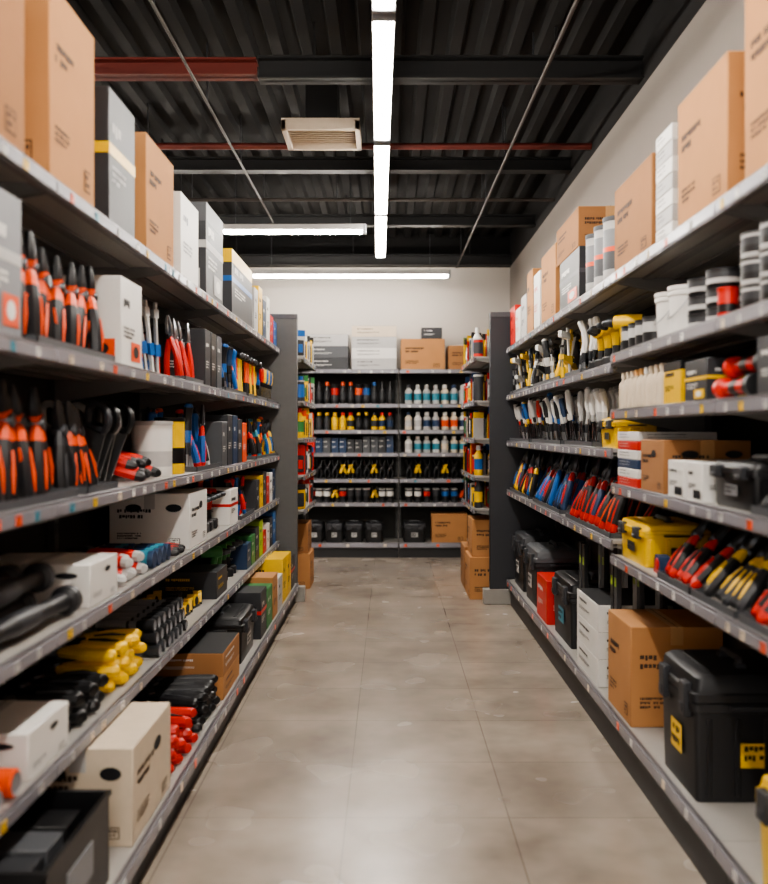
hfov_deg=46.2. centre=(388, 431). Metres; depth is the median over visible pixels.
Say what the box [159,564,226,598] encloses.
carton
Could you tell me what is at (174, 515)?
carton
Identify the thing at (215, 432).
carton
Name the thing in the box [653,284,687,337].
tubs
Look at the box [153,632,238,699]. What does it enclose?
cartons
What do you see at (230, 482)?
pliers
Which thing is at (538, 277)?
carton
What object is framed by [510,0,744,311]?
wall
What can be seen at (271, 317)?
carton
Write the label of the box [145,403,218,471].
pliers
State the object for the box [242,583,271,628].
carton
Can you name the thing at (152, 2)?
ceiling pipe
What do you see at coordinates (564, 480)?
pliers
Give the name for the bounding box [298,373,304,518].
shelving
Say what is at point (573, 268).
carton
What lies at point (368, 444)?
cartons
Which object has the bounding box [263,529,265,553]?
carton
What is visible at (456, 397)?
bottles
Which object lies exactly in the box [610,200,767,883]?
shelving
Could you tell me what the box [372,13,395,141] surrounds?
ceiling light fixture
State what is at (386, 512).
shelving
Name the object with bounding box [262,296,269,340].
carton
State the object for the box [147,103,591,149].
pipe
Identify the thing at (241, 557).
carton
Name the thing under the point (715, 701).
toolbox
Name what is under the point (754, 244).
tins
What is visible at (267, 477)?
carton
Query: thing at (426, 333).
carton
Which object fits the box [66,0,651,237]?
ceiling
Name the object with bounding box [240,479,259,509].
carton
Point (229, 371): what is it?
pliers
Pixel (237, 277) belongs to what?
carton
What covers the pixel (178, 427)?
carton
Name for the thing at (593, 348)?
trowel
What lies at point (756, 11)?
cardboard box
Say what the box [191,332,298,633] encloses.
shelving
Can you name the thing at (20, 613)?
handle
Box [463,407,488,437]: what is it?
packaged goods
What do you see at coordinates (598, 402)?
files
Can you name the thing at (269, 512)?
carton
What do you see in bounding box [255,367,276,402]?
screwdriver
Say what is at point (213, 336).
carton
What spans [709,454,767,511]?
toolbox
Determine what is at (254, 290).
carton
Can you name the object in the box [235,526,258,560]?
carton
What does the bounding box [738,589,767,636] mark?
pliers
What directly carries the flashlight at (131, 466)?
in the shelving at (69, 228)
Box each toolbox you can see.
[197,603,256,663]
[311,520,324,541]
[325,520,344,541]
[345,520,363,541]
[365,520,383,541]
[402,520,425,541]
[512,528,564,591]
[523,540,578,607]
[551,570,609,648]
[596,417,656,447]
[617,514,710,567]
[658,646,767,801]
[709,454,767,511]
[756,774,767,883]
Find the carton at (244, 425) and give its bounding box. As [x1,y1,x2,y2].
[242,423,246,461]
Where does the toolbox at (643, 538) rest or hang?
in the shelving at (708, 240)
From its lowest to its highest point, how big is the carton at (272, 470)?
0.240 m
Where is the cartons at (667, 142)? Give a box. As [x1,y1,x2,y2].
[656,122,677,241]
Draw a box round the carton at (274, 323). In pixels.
[273,321,275,345]
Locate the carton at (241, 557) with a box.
[209,541,250,569]
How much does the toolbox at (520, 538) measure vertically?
0.432 m
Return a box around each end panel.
[224,314,305,601]
[483,312,554,603]
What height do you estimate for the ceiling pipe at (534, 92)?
0.369 m
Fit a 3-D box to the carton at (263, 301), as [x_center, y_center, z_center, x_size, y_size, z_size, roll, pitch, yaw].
[-0.999,-0.801,6.435,0.221,0.280,0.173,0,0,0]
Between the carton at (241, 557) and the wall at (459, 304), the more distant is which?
the wall at (459, 304)
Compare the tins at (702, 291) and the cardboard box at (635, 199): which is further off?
the cardboard box at (635, 199)
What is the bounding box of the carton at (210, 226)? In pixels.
[190,202,222,304]
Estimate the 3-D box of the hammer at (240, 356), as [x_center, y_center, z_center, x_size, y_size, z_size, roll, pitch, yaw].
[-1.108,-0.360,5.774,0.452,0.279,0.262,0,0,0]
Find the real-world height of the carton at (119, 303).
0.300 m
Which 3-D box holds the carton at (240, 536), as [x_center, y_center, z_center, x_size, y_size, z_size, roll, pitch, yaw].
[-1.009,0.770,5.910,0.241,0.190,0.163,0,0,0]
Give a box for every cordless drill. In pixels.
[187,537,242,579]
[206,488,225,532]
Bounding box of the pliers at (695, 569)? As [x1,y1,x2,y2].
[657,519,767,593]
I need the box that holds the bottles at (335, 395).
[314,382,393,403]
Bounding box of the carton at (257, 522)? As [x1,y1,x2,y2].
[245,519,262,557]
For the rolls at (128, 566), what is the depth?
3.27 m
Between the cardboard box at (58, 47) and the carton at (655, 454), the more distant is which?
the carton at (655, 454)
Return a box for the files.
[564,386,618,446]
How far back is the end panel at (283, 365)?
7.16 m
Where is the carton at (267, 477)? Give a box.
[266,476,268,503]
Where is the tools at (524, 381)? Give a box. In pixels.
[510,348,557,393]
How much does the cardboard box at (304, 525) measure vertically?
0.262 m
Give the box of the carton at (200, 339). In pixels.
[164,329,210,385]
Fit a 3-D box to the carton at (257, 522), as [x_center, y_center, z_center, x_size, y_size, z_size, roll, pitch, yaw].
[-1.009,0.740,6.270,0.241,0.250,0.163,0,0,0]
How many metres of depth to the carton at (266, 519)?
6.79 m
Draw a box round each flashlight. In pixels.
[0,768,20,807]
[113,451,160,481]
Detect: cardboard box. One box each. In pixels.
[0,0,23,153]
[24,0,93,206]
[135,132,173,267]
[298,519,310,552]
[298,548,313,588]
[401,339,444,368]
[430,511,466,541]
[446,345,463,368]
[461,541,467,587]
[465,550,488,599]
[468,515,488,556]
[542,242,559,322]
[557,206,614,266]
[608,609,722,726]
[615,153,656,270]
[678,51,744,226]
[745,0,767,178]
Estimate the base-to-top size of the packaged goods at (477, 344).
0.253 m
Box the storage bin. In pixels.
[0,789,111,883]
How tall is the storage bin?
0.240 m
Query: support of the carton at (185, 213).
on the shelving at (176, 296)
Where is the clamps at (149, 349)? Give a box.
[142,300,160,372]
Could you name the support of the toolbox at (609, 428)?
in the shelving at (605, 300)
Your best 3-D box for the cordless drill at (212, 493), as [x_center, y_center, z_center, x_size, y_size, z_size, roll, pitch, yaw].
[-1.088,0.416,4.749,0.389,0.218,0.516,0,0,0]
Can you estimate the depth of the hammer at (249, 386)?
6.16 m
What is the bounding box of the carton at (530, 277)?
[527,268,541,333]
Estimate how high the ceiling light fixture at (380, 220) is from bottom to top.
0.512 m
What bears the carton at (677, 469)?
in the shelving at (708, 240)
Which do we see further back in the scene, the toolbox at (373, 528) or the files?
the toolbox at (373, 528)
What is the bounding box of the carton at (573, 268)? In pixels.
[560,246,585,309]
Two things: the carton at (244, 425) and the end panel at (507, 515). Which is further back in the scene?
the end panel at (507, 515)
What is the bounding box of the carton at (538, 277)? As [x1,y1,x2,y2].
[534,270,541,328]
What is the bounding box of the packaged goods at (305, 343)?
[298,330,313,364]
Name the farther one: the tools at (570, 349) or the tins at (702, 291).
the tools at (570, 349)
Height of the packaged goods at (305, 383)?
0.256 m
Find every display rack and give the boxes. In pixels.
[298,357,315,514]
[461,356,488,514]
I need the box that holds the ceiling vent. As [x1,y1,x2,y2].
[281,85,361,150]
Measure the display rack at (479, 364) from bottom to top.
2.200 m
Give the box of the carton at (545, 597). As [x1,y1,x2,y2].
[537,572,554,624]
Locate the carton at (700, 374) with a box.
[684,357,756,401]
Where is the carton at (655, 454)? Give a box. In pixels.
[641,439,750,493]
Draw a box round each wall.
[223,234,509,551]
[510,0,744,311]
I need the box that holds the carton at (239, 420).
[238,419,241,462]
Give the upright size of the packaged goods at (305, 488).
0.251 m
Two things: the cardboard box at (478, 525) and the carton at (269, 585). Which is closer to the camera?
the carton at (269, 585)
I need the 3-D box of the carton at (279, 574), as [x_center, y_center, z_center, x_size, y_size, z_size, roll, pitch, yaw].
[-0.899,1.089,6.130,0.321,0.220,0.243,0,0,0]
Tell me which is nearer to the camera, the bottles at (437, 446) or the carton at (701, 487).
the carton at (701, 487)
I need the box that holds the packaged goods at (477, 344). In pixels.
[463,328,488,363]
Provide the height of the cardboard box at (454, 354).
0.262 m
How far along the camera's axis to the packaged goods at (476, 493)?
7.41 m
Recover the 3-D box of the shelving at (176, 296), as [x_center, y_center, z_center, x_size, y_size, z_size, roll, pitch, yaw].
[-1.033,0.325,4.150,0.638,2.050,1.200,0,0,0]
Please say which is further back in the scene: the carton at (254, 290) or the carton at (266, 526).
the carton at (266, 526)
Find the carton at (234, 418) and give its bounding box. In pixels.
[232,415,237,463]
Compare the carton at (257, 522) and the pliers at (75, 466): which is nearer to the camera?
the pliers at (75, 466)
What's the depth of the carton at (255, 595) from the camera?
5.20 m
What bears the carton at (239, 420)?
on the shelving at (228, 326)
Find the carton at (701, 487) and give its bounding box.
[687,462,716,502]
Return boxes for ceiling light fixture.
[223,174,365,234]
[251,234,450,277]
[372,0,395,13]
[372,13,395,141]
[374,142,389,214]
[375,215,386,257]
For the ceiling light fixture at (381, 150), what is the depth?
5.92 m
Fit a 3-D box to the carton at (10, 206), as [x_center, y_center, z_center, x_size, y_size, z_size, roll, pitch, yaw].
[-1.009,-0.391,2.080,0.244,0.340,0.206,0,0,0]
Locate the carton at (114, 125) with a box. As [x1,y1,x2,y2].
[94,86,134,237]
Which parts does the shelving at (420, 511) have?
assorted hardware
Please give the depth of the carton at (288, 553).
6.66 m
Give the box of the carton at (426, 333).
[421,328,441,338]
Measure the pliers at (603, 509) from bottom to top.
0.334 m
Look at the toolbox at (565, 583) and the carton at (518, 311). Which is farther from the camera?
the carton at (518, 311)
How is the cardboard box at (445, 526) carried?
in the shelving at (420, 511)
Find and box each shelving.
[0,136,56,836]
[0,178,206,883]
[57,264,252,772]
[141,307,280,686]
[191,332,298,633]
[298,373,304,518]
[302,368,397,557]
[399,368,481,557]
[506,333,585,635]
[528,310,630,682]
[560,275,702,756]
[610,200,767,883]
[715,164,767,883]
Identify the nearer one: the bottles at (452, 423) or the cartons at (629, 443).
the cartons at (629, 443)
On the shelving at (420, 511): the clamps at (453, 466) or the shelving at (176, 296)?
the clamps at (453, 466)
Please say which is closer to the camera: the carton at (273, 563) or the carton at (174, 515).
the carton at (174, 515)
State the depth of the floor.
3.61 m
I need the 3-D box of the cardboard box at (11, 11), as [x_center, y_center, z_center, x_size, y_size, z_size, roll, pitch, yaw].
[-1.069,-0.912,1.975,0.363,0.502,0.455,0,0,0]
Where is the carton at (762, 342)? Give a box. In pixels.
[757,335,767,393]
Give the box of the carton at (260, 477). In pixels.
[231,475,262,507]
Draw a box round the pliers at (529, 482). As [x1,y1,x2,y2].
[510,450,561,498]
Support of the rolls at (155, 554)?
on the shelving at (176, 296)
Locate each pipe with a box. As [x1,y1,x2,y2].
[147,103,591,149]
[149,0,273,222]
[187,174,554,200]
[456,0,578,267]
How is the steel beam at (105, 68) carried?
attached to the ceiling
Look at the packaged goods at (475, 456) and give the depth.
7.42 m
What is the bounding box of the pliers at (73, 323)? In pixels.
[21,230,114,360]
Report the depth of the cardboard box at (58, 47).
2.44 m
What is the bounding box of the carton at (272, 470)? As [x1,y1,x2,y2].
[247,468,274,500]
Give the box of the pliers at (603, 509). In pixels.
[565,457,662,537]
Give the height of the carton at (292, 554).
0.250 m
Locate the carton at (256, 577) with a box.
[244,572,277,619]
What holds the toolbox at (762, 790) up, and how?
in the shelving at (741, 861)
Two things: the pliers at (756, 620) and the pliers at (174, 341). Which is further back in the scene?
the pliers at (174, 341)
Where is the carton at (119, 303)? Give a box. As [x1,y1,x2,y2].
[63,275,141,367]
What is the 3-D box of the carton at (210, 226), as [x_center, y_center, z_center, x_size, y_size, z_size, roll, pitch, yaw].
[-1.039,-0.891,4.600,0.304,0.461,0.446,0,0,0]
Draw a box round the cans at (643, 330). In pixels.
[621,316,656,349]
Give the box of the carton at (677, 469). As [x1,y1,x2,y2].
[668,460,719,498]
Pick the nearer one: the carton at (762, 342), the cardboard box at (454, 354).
the carton at (762, 342)
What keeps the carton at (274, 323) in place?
on the shelving at (252, 347)
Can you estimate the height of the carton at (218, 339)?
0.280 m
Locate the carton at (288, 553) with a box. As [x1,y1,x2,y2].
[271,551,290,595]
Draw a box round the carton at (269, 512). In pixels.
[261,510,275,543]
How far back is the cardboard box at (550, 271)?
5.24 m
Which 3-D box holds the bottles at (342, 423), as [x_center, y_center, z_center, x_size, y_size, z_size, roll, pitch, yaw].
[-0.416,-0.116,9.815,0.928,0.190,0.221,0,0,0]
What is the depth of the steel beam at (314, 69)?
4.84 m
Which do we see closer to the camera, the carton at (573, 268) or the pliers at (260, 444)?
the carton at (573, 268)
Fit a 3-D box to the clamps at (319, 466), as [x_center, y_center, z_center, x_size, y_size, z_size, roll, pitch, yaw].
[-0.414,0.405,9.815,0.938,0.206,0.212,0,0,0]
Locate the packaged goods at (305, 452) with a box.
[298,444,313,474]
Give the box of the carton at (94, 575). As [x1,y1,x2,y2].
[0,552,116,607]
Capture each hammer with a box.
[236,352,253,396]
[242,358,266,400]
[751,496,767,517]
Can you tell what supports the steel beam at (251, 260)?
attached to the ceiling
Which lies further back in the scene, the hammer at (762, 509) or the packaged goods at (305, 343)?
the packaged goods at (305, 343)
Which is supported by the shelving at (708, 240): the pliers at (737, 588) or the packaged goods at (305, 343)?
the pliers at (737, 588)
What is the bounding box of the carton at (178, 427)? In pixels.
[154,417,184,473]
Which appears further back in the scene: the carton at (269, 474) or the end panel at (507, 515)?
the end panel at (507, 515)
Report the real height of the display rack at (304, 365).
2.200 m
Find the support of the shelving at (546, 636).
on the floor
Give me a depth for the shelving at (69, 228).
3.00 m
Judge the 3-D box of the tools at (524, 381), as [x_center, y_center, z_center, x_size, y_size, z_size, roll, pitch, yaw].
[1.128,-0.429,6.461,0.432,0.299,0.958,0,0,0]
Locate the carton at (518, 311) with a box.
[516,306,520,341]
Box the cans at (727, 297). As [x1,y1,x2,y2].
[717,286,738,316]
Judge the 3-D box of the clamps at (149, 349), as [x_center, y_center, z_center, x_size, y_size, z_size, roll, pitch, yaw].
[-1.097,-0.380,3.583,0.290,0.321,0.497,0,0,0]
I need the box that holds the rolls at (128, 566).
[65,546,147,585]
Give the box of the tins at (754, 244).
[740,220,767,307]
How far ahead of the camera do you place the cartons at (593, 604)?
4.18 m
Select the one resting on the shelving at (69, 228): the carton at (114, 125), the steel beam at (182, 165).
the carton at (114, 125)
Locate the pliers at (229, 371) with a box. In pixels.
[222,344,245,394]
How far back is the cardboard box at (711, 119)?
2.62 m
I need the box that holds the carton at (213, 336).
[211,332,215,386]
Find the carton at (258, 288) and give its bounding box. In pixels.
[252,286,261,334]
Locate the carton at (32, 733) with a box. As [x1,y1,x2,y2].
[0,700,67,781]
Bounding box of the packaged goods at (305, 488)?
[298,475,313,508]
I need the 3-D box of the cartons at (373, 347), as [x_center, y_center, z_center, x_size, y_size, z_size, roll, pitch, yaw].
[-0.160,-0.906,9.849,0.483,0.470,0.361,0,0,0]
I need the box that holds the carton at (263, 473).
[235,471,265,505]
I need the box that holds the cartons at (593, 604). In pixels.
[577,588,672,686]
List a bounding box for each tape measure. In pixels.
[142,590,201,618]
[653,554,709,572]
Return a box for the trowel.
[564,316,599,376]
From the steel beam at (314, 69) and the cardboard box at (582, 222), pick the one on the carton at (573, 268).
the cardboard box at (582, 222)
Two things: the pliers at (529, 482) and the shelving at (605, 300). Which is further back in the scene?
the pliers at (529, 482)
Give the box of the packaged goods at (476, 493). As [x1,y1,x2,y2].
[463,475,488,507]
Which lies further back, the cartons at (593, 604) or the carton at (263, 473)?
the carton at (263, 473)
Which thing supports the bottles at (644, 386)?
on the shelving at (708, 240)
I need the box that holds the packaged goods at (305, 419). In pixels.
[298,408,313,437]
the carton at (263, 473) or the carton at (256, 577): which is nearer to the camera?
the carton at (256, 577)
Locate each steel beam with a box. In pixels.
[94,57,258,80]
[161,138,571,173]
[206,195,535,227]
[236,234,511,266]
[258,21,643,84]
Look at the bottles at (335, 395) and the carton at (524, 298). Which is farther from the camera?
the bottles at (335, 395)
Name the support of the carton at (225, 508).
in the shelving at (228, 326)
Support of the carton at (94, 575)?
in the shelving at (69, 228)
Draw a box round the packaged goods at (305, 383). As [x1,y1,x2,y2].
[298,375,313,403]
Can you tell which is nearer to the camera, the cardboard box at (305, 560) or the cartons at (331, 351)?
the cardboard box at (305, 560)
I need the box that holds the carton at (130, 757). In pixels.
[47,701,169,846]
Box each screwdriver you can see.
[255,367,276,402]
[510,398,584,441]
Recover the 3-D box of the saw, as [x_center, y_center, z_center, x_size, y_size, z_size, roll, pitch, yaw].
[-1.039,0.039,3.096,0.276,0.291,0.307,0,0,0]
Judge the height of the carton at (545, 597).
0.260 m
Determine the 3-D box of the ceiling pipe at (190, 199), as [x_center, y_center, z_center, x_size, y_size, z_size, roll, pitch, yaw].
[-1.620,-2.053,7.400,5.960,0.313,0.028,0,0,0]
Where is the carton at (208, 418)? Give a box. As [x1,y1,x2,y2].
[199,415,231,464]
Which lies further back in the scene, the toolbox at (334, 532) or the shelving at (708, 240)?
the toolbox at (334, 532)
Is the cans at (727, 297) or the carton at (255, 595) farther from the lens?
the carton at (255, 595)
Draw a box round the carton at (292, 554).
[291,553,294,589]
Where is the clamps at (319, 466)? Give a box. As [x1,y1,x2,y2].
[314,459,393,478]
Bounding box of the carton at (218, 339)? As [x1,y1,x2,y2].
[216,335,221,388]
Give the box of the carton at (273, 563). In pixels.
[255,555,286,603]
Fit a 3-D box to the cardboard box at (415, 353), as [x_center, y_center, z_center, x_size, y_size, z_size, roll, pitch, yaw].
[0.365,-0.837,9.859,0.475,0.332,0.383,0,0,0]
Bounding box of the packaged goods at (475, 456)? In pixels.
[463,443,488,475]
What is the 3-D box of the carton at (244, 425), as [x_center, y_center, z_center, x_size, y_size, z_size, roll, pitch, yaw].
[-0.989,0.064,5.555,0.201,0.240,0.153,0,0,0]
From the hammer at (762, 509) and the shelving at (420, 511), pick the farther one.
the shelving at (420, 511)
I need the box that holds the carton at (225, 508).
[195,487,237,525]
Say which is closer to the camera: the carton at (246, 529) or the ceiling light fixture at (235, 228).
the carton at (246, 529)
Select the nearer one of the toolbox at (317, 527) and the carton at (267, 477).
the carton at (267, 477)
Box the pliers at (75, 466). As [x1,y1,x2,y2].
[51,400,117,494]
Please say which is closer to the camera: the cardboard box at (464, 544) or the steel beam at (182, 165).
the steel beam at (182, 165)
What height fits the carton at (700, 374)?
0.130 m
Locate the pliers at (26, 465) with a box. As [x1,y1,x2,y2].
[0,380,78,511]
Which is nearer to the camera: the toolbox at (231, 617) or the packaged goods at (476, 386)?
the toolbox at (231, 617)
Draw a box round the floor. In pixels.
[138,552,706,883]
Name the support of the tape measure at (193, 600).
on the shelving at (176, 296)
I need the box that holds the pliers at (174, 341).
[142,315,203,383]
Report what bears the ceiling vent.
in the ceiling
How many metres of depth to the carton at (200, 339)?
4.36 m
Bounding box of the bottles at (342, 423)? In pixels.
[310,412,392,429]
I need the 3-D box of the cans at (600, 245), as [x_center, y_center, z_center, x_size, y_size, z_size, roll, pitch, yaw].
[1.000,-0.792,4.100,0.133,0.283,0.480,0,0,0]
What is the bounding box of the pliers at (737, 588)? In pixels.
[691,534,767,618]
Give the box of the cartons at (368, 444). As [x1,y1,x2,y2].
[307,435,393,452]
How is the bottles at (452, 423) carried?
on the shelving at (420, 511)
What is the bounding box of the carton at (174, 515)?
[109,488,206,548]
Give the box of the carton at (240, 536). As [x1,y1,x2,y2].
[229,533,254,564]
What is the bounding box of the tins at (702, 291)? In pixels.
[687,267,740,326]
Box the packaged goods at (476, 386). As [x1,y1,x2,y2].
[463,372,488,402]
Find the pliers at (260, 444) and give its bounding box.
[238,417,276,459]
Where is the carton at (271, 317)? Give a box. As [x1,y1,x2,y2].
[270,315,272,342]
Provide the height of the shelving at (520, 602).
2.040 m
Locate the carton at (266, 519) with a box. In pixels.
[256,516,272,546]
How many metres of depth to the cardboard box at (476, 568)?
7.25 m
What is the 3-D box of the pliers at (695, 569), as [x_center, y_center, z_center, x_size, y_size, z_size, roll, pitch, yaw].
[1.078,0.394,2.956,0.292,0.222,0.354,0,0,0]
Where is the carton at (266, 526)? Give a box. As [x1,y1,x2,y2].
[263,523,269,550]
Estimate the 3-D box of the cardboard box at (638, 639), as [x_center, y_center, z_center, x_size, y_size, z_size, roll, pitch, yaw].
[1.119,0.953,3.680,0.363,0.392,0.365,0,0,0]
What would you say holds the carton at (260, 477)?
on the shelving at (252, 347)
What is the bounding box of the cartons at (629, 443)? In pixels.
[618,432,716,487]
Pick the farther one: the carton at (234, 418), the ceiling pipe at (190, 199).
the ceiling pipe at (190, 199)
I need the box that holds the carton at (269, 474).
[266,472,271,501]
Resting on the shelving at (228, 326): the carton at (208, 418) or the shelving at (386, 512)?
the carton at (208, 418)
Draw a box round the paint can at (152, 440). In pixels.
[131,421,172,477]
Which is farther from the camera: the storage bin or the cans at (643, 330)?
the cans at (643, 330)
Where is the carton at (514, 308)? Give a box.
[511,305,520,344]
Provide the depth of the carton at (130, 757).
2.65 m
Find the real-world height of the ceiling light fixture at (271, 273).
0.562 m
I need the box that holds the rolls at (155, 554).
[99,543,170,567]
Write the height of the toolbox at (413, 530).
0.231 m
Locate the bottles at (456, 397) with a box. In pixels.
[405,385,463,403]
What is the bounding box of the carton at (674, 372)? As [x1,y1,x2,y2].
[663,360,693,403]
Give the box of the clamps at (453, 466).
[405,459,462,478]
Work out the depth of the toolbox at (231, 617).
4.71 m
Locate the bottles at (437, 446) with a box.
[405,436,485,452]
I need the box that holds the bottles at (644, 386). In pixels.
[619,363,665,408]
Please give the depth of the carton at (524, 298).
6.24 m
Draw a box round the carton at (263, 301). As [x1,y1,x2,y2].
[262,299,265,337]
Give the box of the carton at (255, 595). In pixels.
[225,586,266,638]
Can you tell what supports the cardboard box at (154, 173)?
on the shelving at (69, 228)
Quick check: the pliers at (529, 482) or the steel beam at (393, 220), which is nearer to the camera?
the pliers at (529, 482)
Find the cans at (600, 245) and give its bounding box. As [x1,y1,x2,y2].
[585,215,614,291]
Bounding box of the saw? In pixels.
[41,400,134,480]
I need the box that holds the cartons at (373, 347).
[352,326,396,368]
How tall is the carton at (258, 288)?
0.340 m
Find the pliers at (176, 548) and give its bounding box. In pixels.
[136,542,184,555]
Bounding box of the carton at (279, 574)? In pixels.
[278,573,281,610]
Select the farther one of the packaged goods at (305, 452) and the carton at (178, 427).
the packaged goods at (305, 452)
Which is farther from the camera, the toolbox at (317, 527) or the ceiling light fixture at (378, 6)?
the toolbox at (317, 527)
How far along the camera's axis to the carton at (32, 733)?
2.31 m
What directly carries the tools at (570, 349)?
on the shelving at (546, 636)
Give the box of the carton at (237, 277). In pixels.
[223,248,251,326]
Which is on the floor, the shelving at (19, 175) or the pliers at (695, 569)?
the shelving at (19, 175)
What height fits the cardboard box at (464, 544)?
0.362 m
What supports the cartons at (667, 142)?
on the shelving at (708, 240)
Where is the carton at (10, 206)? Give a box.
[0,188,21,336]
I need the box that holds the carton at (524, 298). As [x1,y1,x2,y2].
[521,293,526,337]
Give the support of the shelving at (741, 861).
on the floor
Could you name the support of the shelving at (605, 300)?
on the floor
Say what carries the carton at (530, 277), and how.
on the shelving at (520, 602)
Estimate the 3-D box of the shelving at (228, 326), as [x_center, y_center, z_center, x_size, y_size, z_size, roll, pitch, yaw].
[-1.033,0.325,5.350,0.638,2.050,1.200,0,0,0]
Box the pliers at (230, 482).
[196,476,253,519]
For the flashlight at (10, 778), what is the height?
0.066 m
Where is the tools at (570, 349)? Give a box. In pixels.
[533,328,597,386]
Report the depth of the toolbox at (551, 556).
5.88 m
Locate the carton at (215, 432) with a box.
[185,422,226,466]
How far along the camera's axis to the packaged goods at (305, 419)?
7.45 m
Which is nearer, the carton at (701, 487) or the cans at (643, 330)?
the carton at (701, 487)
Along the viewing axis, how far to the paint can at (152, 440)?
3.65 m
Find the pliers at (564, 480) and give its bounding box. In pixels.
[533,453,608,513]
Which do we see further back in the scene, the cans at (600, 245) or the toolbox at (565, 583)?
the toolbox at (565, 583)
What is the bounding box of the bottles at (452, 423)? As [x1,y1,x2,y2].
[405,412,463,429]
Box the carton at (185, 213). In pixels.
[174,191,197,285]
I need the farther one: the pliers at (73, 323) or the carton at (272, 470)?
the carton at (272, 470)
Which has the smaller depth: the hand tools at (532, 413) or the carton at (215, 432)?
the carton at (215, 432)
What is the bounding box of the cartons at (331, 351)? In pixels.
[305,334,349,368]
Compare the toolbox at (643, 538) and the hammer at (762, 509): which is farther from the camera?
the toolbox at (643, 538)
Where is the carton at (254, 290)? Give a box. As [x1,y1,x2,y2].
[252,287,257,331]
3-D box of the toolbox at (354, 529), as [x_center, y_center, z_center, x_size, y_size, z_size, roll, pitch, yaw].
[-0.375,1.074,9.796,0.210,0.231,0.268,0,0,0]
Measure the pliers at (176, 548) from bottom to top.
0.041 m
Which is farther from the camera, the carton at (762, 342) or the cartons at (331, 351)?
the cartons at (331, 351)
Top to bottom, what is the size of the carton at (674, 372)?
0.141 m

